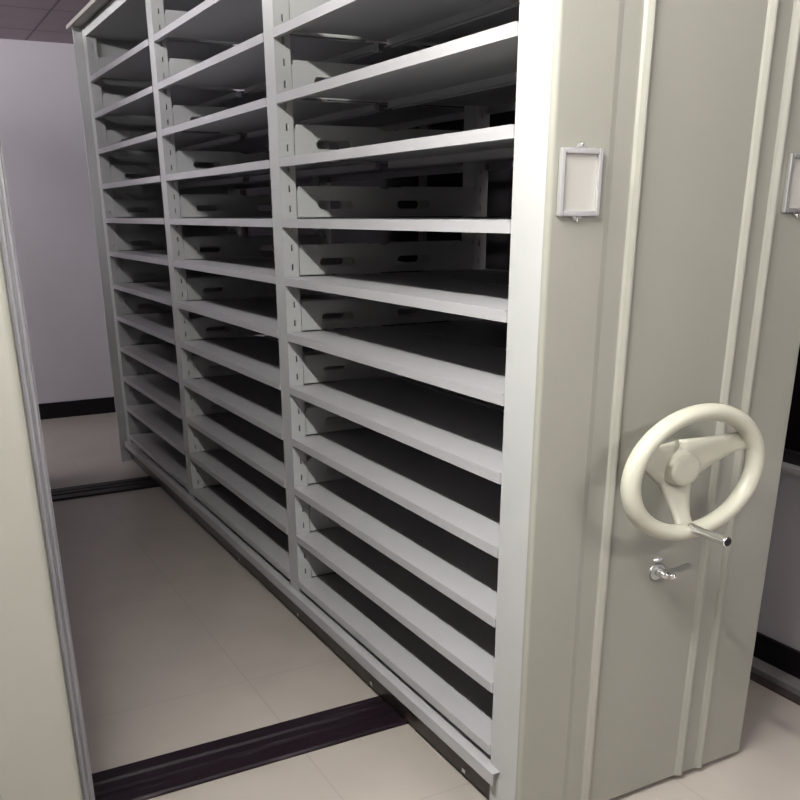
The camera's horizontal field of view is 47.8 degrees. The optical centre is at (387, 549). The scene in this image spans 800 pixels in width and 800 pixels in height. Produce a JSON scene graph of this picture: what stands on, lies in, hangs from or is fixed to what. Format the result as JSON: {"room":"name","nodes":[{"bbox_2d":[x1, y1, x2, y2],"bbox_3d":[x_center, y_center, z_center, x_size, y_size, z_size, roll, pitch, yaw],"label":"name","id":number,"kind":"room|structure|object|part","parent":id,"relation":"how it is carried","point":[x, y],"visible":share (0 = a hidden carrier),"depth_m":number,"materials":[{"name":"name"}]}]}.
{"room":"archive storage room","nodes":[
{"label":"archive storage room","id":0,"kind":"room"},
{"bbox_2d":[0,0,90,43],"bbox_3d":[-1.381,-1.519,1.191,5.320,0.080,8.775,-11,23,-26],"label":"ceiling","id":1,"kind":"structure","parent":0,"point":[29,20],"depth_m":4.79,"materials":[{"name":"tile"}]},
{"bbox_2d":[0,39,113,403],"bbox_3d":[-3.405,-1.749,5.195,5.320,2.262,0.100,-11,23,-26],"label":"wall","id":2,"kind":"structure","parent":0,"point":[42,139],"depth_m":5.73,"materials":[{"name":"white paint"}]},
{"bbox_2d":[38,397,115,419],"bbox_3d":[-3.371,-0.722,5.526,5.120,0.106,0.012,-11,23,-26],"label":"baseboard","id":3,"kind":"structure","parent":2,"relation":"attached to","point":[63,409],"depth_m":6.14,"materials":[{"name":"black"}]},
{"bbox_2d":[41,412,799,799],"bbox_3d":[-1.363,0.674,2.011,5.320,0.080,8.775,-11,23,-26],"label":"floor","id":4,"kind":"structure","parent":0,"point":[178,645],"depth_m":2.70,"materials":[{"name":"beige tile"}]},
{"bbox_2d":[51,476,160,501],"bbox_3d":[-1.945,-0.208,4.252,3.550,0.012,0.195,-11,23,-26],"label":"floor track","id":5,"kind":"object","parent":4,"relation":"on","point":[109,487],"visible":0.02,"depth_m":4.49,"materials":[{"name":"black metal"}]},
{"bbox_2d":[0,142,94,799],"bbox_3d":[-1.631,-0.714,2.583,0.826,2.101,3.654,-11,23,-26],"label":"shelving unit","id":6,"kind":"object","parent":5,"relation":"on","point":[44,755],"visible":1,"depth_m":1.31,"materials":[{"name":"grey metal"}]},
{"bbox_2d":[66,0,799,799],"bbox_3d":[-0.232,-0.946,3.173,0.826,2.101,3.847,-11,23,-26],"label":"shelving unit","id":7,"kind":"object","parent":5,"relation":"on","point":[542,541],"visible":1,"depth_m":2.08,"materials":[{"name":"grey metal"}]},
{"bbox_3d":[-1.389,-1.501,4.564,0.046,1.998,0.073,-11,23,-26],"label":"upright post","id":8,"kind":"part","parent":7,"relation":"part of","materials":[{"name":"grey metal"}]},
{"bbox_3d":[-0.988,-1.491,4.086,0.341,0.022,1.097,-11,23,-26],"label":"shelf","id":9,"kind":"part","parent":7,"relation":"part of","materials":[{"name":"grey metal"}]},
{"bbox_3d":[-1.129,-1.533,4.757,0.770,2.098,0.022,-11,23,-26],"label":"panel","id":10,"kind":"part","parent":7,"relation":"part of","materials":[{"name":"grey metal"}]},
{"bbox_3d":[-0.290,-1.936,2.904,0.692,0.042,3.590,-11,23,-26],"label":"frame","id":11,"kind":"part","parent":7,"relation":"part of","materials":[{"name":"grey metal"}]},
{"bbox_3d":[-0.993,-2.076,3.867,0.341,0.022,1.097,-11,23,-26],"label":"shelf","id":12,"kind":"part","parent":7,"relation":"part of","materials":[{"name":"grey metal"}]},
{"bbox_3d":[-0.992,-1.930,3.922,0.341,0.022,1.097,-11,23,-26],"label":"shelf","id":13,"kind":"part","parent":7,"relation":"part of","materials":[{"name":"grey metal"}]},
{"bbox_3d":[-0.991,-1.784,3.977,0.341,0.022,1.097,-11,23,-26],"label":"shelf","id":14,"kind":"part","parent":7,"relation":"part of","materials":[{"name":"grey metal"}]},
{"bbox_3d":[-0.982,-0.761,4.359,0.341,0.022,1.097,-11,23,-26],"label":"shelf","id":15,"kind":"part","parent":7,"relation":"part of","materials":[{"name":"grey metal"}]},
{"bbox_3d":[-0.981,-0.615,4.413,0.341,0.022,1.097,-11,23,-26],"label":"shelf","id":16,"kind":"part","parent":7,"relation":"part of","materials":[{"name":"grey metal"}]},
{"bbox_3d":[-0.989,-1.637,4.031,0.341,0.022,1.097,-11,23,-26],"label":"shelf","id":17,"kind":"part","parent":7,"relation":"part of","materials":[{"name":"grey metal"}]},
{"bbox_3d":[-0.983,-0.907,4.304,0.341,0.022,1.097,-11,23,-26],"label":"shelf","id":18,"kind":"part","parent":7,"relation":"part of","materials":[{"name":"grey metal"}]},
{"bbox_3d":[-0.839,-1.143,3.593,0.046,1.998,0.073,-11,23,-26],"label":"upright post","id":19,"kind":"part","parent":7,"relation":"part of","materials":[{"name":"grey metal"}]},
{"bbox_3d":[-0.980,-0.469,4.468,0.341,0.022,1.097,-11,23,-26],"label":"shelf","id":20,"kind":"part","parent":7,"relation":"part of","materials":[{"name":"grey metal"}]},
{"bbox_3d":[-0.987,-1.345,4.140,0.341,0.022,1.097,-11,23,-26],"label":"shelf","id":21,"kind":"part","parent":7,"relation":"part of","materials":[{"name":"grey metal"}]},
{"bbox_3d":[-0.986,-1.199,4.195,0.341,0.022,1.097,-11,23,-26],"label":"shelf","id":22,"kind":"part","parent":7,"relation":"part of","materials":[{"name":"grey metal"}]},
{"bbox_3d":[-0.985,-1.053,4.250,0.341,0.022,1.097,-11,23,-26],"label":"shelf","id":23,"kind":"part","parent":7,"relation":"part of","materials":[{"name":"grey metal"}]},
{"bbox_3d":[-0.443,-1.717,2.896,0.341,0.022,1.097,-11,23,-26],"label":"shelf","id":24,"kind":"part","parent":7,"relation":"part of","materials":[{"name":"grey metal"}]},
{"bbox_3d":[-0.675,-1.114,4.407,0.341,0.022,1.097,-11,23,-26],"label":"shelf","id":25,"kind":"part","parent":7,"relation":"part of","materials":[{"name":"grey metal"}]},
{"bbox_3d":[-0.673,-0.822,4.516,0.341,0.022,1.097,-11,23,-26],"label":"shelf","id":26,"kind":"part","parent":7,"relation":"part of","materials":[{"name":"grey metal"}]},
{"bbox_3d":[-0.824,-1.610,4.844,0.046,1.998,0.073,-11,23,-26],"label":"upright post","id":27,"kind":"part","parent":7,"relation":"part of","materials":[{"name":"grey metal"}]},
{"bbox_3d":[-0.681,-1.845,4.134,0.341,0.022,1.097,-11,23,-26],"label":"shelf","id":28,"kind":"part","parent":7,"relation":"part of","materials":[{"name":"grey metal"}]},
{"bbox_3d":[-0.678,-1.553,4.243,0.341,0.022,1.097,-11,23,-26],"label":"shelf","id":29,"kind":"part","parent":7,"relation":"part of","materials":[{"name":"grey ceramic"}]},
{"bbox_3d":[-0.677,-1.407,4.298,0.341,0.022,1.097,-11,23,-26],"label":"shelf","id":30,"kind":"part","parent":7,"relation":"part of","materials":[{"name":"grey metal"}]},
{"bbox_3d":[-0.680,-1.699,4.189,0.341,0.022,1.097,-11,23,-26],"label":"shelf","id":31,"kind":"part","parent":7,"relation":"part of","materials":[{"name":"grey metal"}]},
{"bbox_3d":[-0.438,-1.133,3.114,0.341,0.022,1.097,-11,23,-26],"label":"shelf","id":32,"kind":"part","parent":7,"relation":"part of","materials":[{"name":"grey metal"}]},
{"bbox_3d":[-0.682,-1.991,4.079,0.341,0.022,1.097,-11,23,-26],"label":"shelf","id":33,"kind":"part","parent":7,"relation":"part of","materials":[{"name":"grey metal"}]},
{"bbox_3d":[-0.431,-0.256,3.442,0.341,0.022,1.097,-11,23,-26],"label":"shelf","id":34,"kind":"part","parent":7,"relation":"part of","materials":[{"name":"grey metal"}]},
{"bbox_3d":[-0.432,-0.402,3.387,0.341,0.022,1.097,-11,23,-26],"label":"shelf","id":35,"kind":"part","parent":7,"relation":"part of","materials":[{"name":"grey metal"}]},
{"bbox_3d":[-0.676,-1.260,4.352,0.341,0.022,1.097,-11,23,-26],"label":"shelf","id":36,"kind":"part","parent":7,"relation":"part of","materials":[{"name":"grey metal"}]},
{"bbox_3d":[-0.433,-0.548,3.333,0.341,0.022,1.097,-11,23,-26],"label":"shelf","id":37,"kind":"part","parent":7,"relation":"part of","materials":[{"name":"grey metal"}]},
{"bbox_3d":[-0.430,-0.110,3.496,0.341,0.022,1.097,-11,23,-26],"label":"shelf","id":38,"kind":"part","parent":7,"relation":"part of","materials":[{"name":"grey metal"}]},
{"bbox_3d":[-0.442,-1.571,2.950,0.341,0.022,1.097,-11,23,-26],"label":"shelf","id":39,"kind":"part","parent":7,"relation":"part of","materials":[{"name":"grey metal"}]},
{"bbox_3d":[-0.441,-1.425,3.005,0.341,0.022,1.097,-11,23,-26],"label":"shelf","id":40,"kind":"part","parent":7,"relation":"part of","materials":[{"name":"grey metal"}]},
{"bbox_3d":[-0.439,-1.279,3.059,0.341,0.022,1.097,-11,23,-26],"label":"shelf","id":41,"kind":"part","parent":7,"relation":"part of","materials":[{"name":"grey metal"}]},
{"bbox_3d":[-0.437,-0.987,3.169,0.341,0.022,1.097,-11,23,-26],"label":"shelf","id":42,"kind":"part","parent":7,"relation":"part of","materials":[{"name":"grey metal"}]},
{"bbox_3d":[-0.436,-0.841,3.223,0.341,0.022,1.097,-11,23,-26],"label":"shelf","id":43,"kind":"part","parent":7,"relation":"part of","materials":[{"name":"grey metal"}]},
{"bbox_3d":[-0.435,-0.694,3.278,0.341,0.022,1.097,-11,23,-26],"label":"shelf","id":44,"kind":"part","parent":7,"relation":"part of","materials":[{"name":"grey metal"}]},
{"bbox_3d":[-0.290,-0.784,2.621,0.046,1.998,0.073,-11,23,-26],"label":"upright post","id":45,"kind":"part","parent":7,"relation":"part of","materials":[{"name":"grey metal"}]},
{"bbox_3d":[-0.272,-0.051,3.603,0.642,0.122,3.580,-11,23,-26],"label":"kick plate","id":46,"kind":"part","parent":7,"relation":"part of","materials":[{"name":"brown metal"}]},
{"bbox_3d":[-0.279,-0.098,3.600,0.726,0.031,3.536,-11,23,-26],"label":"rail","id":47,"kind":"part","parent":7,"relation":"part of","materials":[{"name":"metal"}]},
{"bbox_3d":[-0.275,-1.252,3.872,0.046,1.998,0.073,-11,23,-26],"label":"upright post","id":48,"kind":"part","parent":7,"relation":"part of","materials":[{"name":"grey metal"}]},
{"bbox_3d":[-0.125,-0.756,3.435,0.341,0.022,1.097,-11,23,-26],"label":"shelf","id":49,"kind":"part","parent":7,"relation":"part of","materials":[{"name":"grey metal"}]},
{"bbox_3d":[-0.134,-1.779,3.053,0.341,0.022,1.097,-11,23,-26],"label":"shelf","id":50,"kind":"part","parent":7,"relation":"part of","materials":[{"name":"grey metal"}]},
{"bbox_3d":[-0.124,-0.610,3.490,0.341,0.022,1.097,-11,23,-26],"label":"shelf","id":51,"kind":"part","parent":7,"relation":"part of","materials":[{"name":"grey metal"}]},
{"bbox_3d":[-0.132,-1.633,3.108,0.341,0.022,1.097,-11,23,-26],"label":"shelf","id":52,"kind":"part","parent":7,"relation":"part of","materials":[{"name":"grey metal"}]},
{"bbox_3d":[-0.121,-0.317,3.599,0.341,0.022,1.097,-11,23,-26],"label":"shelf","id":53,"kind":"part","parent":7,"relation":"part of","materials":[{"name":"grey metal"}]},
{"bbox_3d":[-0.123,-0.464,3.545,0.341,0.022,1.097,-11,23,-26],"label":"shelf","id":54,"kind":"part","parent":7,"relation":"part of","materials":[{"name":"grey metal"}]},
{"bbox_3d":[-0.129,-1.194,3.272,0.341,0.022,1.097,-11,23,-26],"label":"shelf","id":55,"kind":"part","parent":7,"relation":"part of","materials":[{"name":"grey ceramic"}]},
{"bbox_3d":[-0.131,-1.486,3.162,0.341,0.022,1.097,-11,23,-26],"label":"shelf","id":56,"kind":"part","parent":7,"relation":"part of","materials":[{"name":"grey metal"}]},
{"bbox_3d":[-0.130,-1.340,3.217,0.341,0.022,1.097,-11,23,-26],"label":"shelf","id":57,"kind":"part","parent":7,"relation":"part of","materials":[{"name":"grey metal"}]},
{"bbox_3d":[-0.128,-1.048,3.326,0.341,0.022,1.097,-11,23,-26],"label":"shelf","id":58,"kind":"part","parent":7,"relation":"part of","materials":[{"name":"grey metal"}]},
{"bbox_3d":[-0.126,-0.902,3.381,0.341,0.022,1.097,-11,23,-26],"label":"shelf","id":59,"kind":"part","parent":7,"relation":"part of","materials":[{"name":"grey metal"}]},
{"bbox_3d":[0.118,-0.044,2.416,0.341,0.022,1.097,-11,23,-26],"label":"shelf","id":60,"kind":"part","parent":7,"relation":"part of","materials":[{"name":"grey metal"}]},
{"bbox_3d":[0.108,-1.213,1.979,0.341,0.022,1.097,-11,23,-26],"label":"shelf","id":61,"kind":"part","parent":7,"relation":"part of","materials":[{"name":"grey metal"}]},
{"bbox_3d":[0.112,-0.774,2.143,0.341,0.022,1.097,-11,23,-26],"label":"shelf","id":62,"kind":"part","parent":7,"relation":"part of","materials":[{"name":"grey metal"}]},
{"bbox_3d":[0.114,-0.482,2.252,0.341,0.022,1.097,-11,23,-26],"label":"shelf","id":63,"kind":"part","parent":7,"relation":"part of","materials":[{"name":"grey metal"}]},
{"bbox_3d":[0.116,-0.190,2.361,0.341,0.022,1.097,-11,23,-26],"label":"shelf","id":64,"kind":"part","parent":7,"relation":"part of","materials":[{"name":"grey metal"}]},
{"bbox_3d":[0.119,0.102,2.470,0.341,0.022,1.097,-11,23,-26],"label":"shelf","id":65,"kind":"part","parent":7,"relation":"part of","materials":[{"name":"grey metal"}]},
{"bbox_3d":[0.120,0.249,2.525,0.341,0.022,1.097,-11,23,-26],"label":"shelf","id":66,"kind":"part","parent":7,"relation":"part of","materials":[{"name":"grey metal"}]},
{"bbox_3d":[0.110,-0.920,2.088,0.341,0.022,1.097,-11,23,-26],"label":"shelf","id":67,"kind":"part","parent":7,"relation":"part of","materials":[{"name":"grey metal"}]},
{"bbox_3d":[0.113,-0.628,2.197,0.341,0.022,1.097,-11,23,-26],"label":"shelf","id":68,"kind":"part","parent":7,"relation":"part of","materials":[{"name":"grey metal"}]},
{"bbox_3d":[0.115,-0.336,2.306,0.341,0.022,1.097,-11,23,-26],"label":"shelf","id":69,"kind":"part","parent":7,"relation":"part of","materials":[{"name":"grey metal"}]},
{"bbox_3d":[0.109,-1.067,2.033,0.341,0.022,1.097,-11,23,-26],"label":"shelf","id":70,"kind":"part","parent":7,"relation":"part of","materials":[{"name":"grey metal"}]},
{"bbox_3d":[0.425,-0.397,2.464,0.341,0.022,1.097,-11,23,-26],"label":"shelf","id":71,"kind":"part","parent":7,"relation":"part of","materials":[{"name":"grey metal"}]},
{"bbox_3d":[0.423,-0.543,2.409,0.341,0.022,1.097,-11,23,-26],"label":"shelf","id":72,"kind":"part","parent":7,"relation":"part of","materials":[{"name":"grey metal"}]},
{"bbox_3d":[0.422,-0.689,2.354,0.341,0.022,1.097,-11,23,-26],"label":"shelf","id":73,"kind":"part","parent":7,"relation":"part of","materials":[{"name":"grey metal"}]},
{"bbox_3d":[0.420,-0.982,2.245,0.341,0.022,1.097,-11,23,-26],"label":"shelf","id":74,"kind":"part","parent":7,"relation":"part of","materials":[{"name":"grey metal"}]},
{"bbox_3d":[0.419,-1.128,2.191,0.341,0.022,1.097,-11,23,-26],"label":"shelf","id":75,"kind":"part","parent":7,"relation":"part of","materials":[{"name":"grey metal"}]},
{"bbox_3d":[0.417,-1.274,2.136,0.341,0.022,1.097,-11,23,-26],"label":"shelf","id":76,"kind":"part","parent":7,"relation":"part of","materials":[{"name":"grey metal"}]},
{"bbox_3d":[0.421,-0.836,2.300,0.341,0.022,1.097,-11,23,-26],"label":"shelf","id":77,"kind":"part","parent":7,"relation":"part of","materials":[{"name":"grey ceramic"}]},
{"bbox_3d":[0.275,-0.893,2.901,0.046,1.998,0.073,-11,23,-26],"label":"upright post","id":78,"kind":"part","parent":7,"relation":"part of","materials":[{"name":"grey metal"}]},
{"bbox_3d":[0.266,-0.380,1.656,0.046,2.088,0.095,-11,23,-26],"label":"upright post","id":79,"kind":"part","parent":7,"relation":"part of","materials":[{"name":"grey metal"}]},
{"bbox_3d":[0.575,-0.421,1.747,0.686,2.098,0.020,-11,23,-26],"label":"panel","id":80,"kind":"part","parent":7,"relation":"part of","materials":[{"name":"beige metal"}]},
{"bbox_3d":[0.602,0.056,1.903,0.017,0.014,0.017,-11,23,-26],"label":"lock knob","id":81,"kind":"part","parent":7,"relation":"part of","materials":[{"name":"silver metal"}]},
{"bbox_3d":[0.617,0.041,1.915,0.079,0.017,0.006,-11,23,-26],"label":"lever","id":82,"kind":"part","parent":7,"relation":"part of","materials":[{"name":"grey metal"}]},
{"bbox_2d":[92,696,408,799],"bbox_3d":[-0.734,0.582,2.112,3.550,0.012,0.161,-11,23,-26],"label":"floor track","id":83,"kind":"object","parent":4,"relation":"on","point":[167,773],"visible":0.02,"depth_m":2.28,"materials":[{"name":"black metal"}]},
{"bbox_2d":[233,41,799,650],"bbox_3d":[0.943,-0.869,2.745,0.120,2.262,8.575,-11,23,-26],"label":"wall","id":84,"kind":"structure","parent":0,"point":[779,615],"depth_m":2.58,"materials":[{"name":"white paint"}]},
{"bbox_2d":[236,44,799,475],"bbox_3d":[0.453,-1.316,3.495,0.087,1.379,6.230,-11,23,-26],"label":"window","id":85,"kind":"structure","parent":84,"relation":"in","point":[500,182],"depth_m":3.86,"materials":[{"name":"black glass"}]},
{"bbox_3d":[0.447,-0.674,3.729,0.062,0.014,6.230,-11,23,-26],"label":"sill","id":86,"kind":"part","parent":85,"relation":"part of","materials":[{"name":"grey"}]},
{"bbox_2d":[750,656,799,705],"bbox_3d":[0.867,0.198,3.089,0.054,0.024,8.563,-11,23,-26],"label":"trim","id":87,"kind":"structure","parent":84,"relation":"attached to","point":[759,667],"depth_m":2.61,"materials":[{"name":"grey metal"}]},
{"bbox_2d":[753,632,799,678],"bbox_3d":[0.895,0.156,3.090,0.012,0.100,8.563,-11,23,-26],"label":"baseboard","id":88,"kind":"structure","parent":84,"relation":"attached to","point":[775,653],"depth_m":2.64,"materials":[{"name":"black"}]}
]}

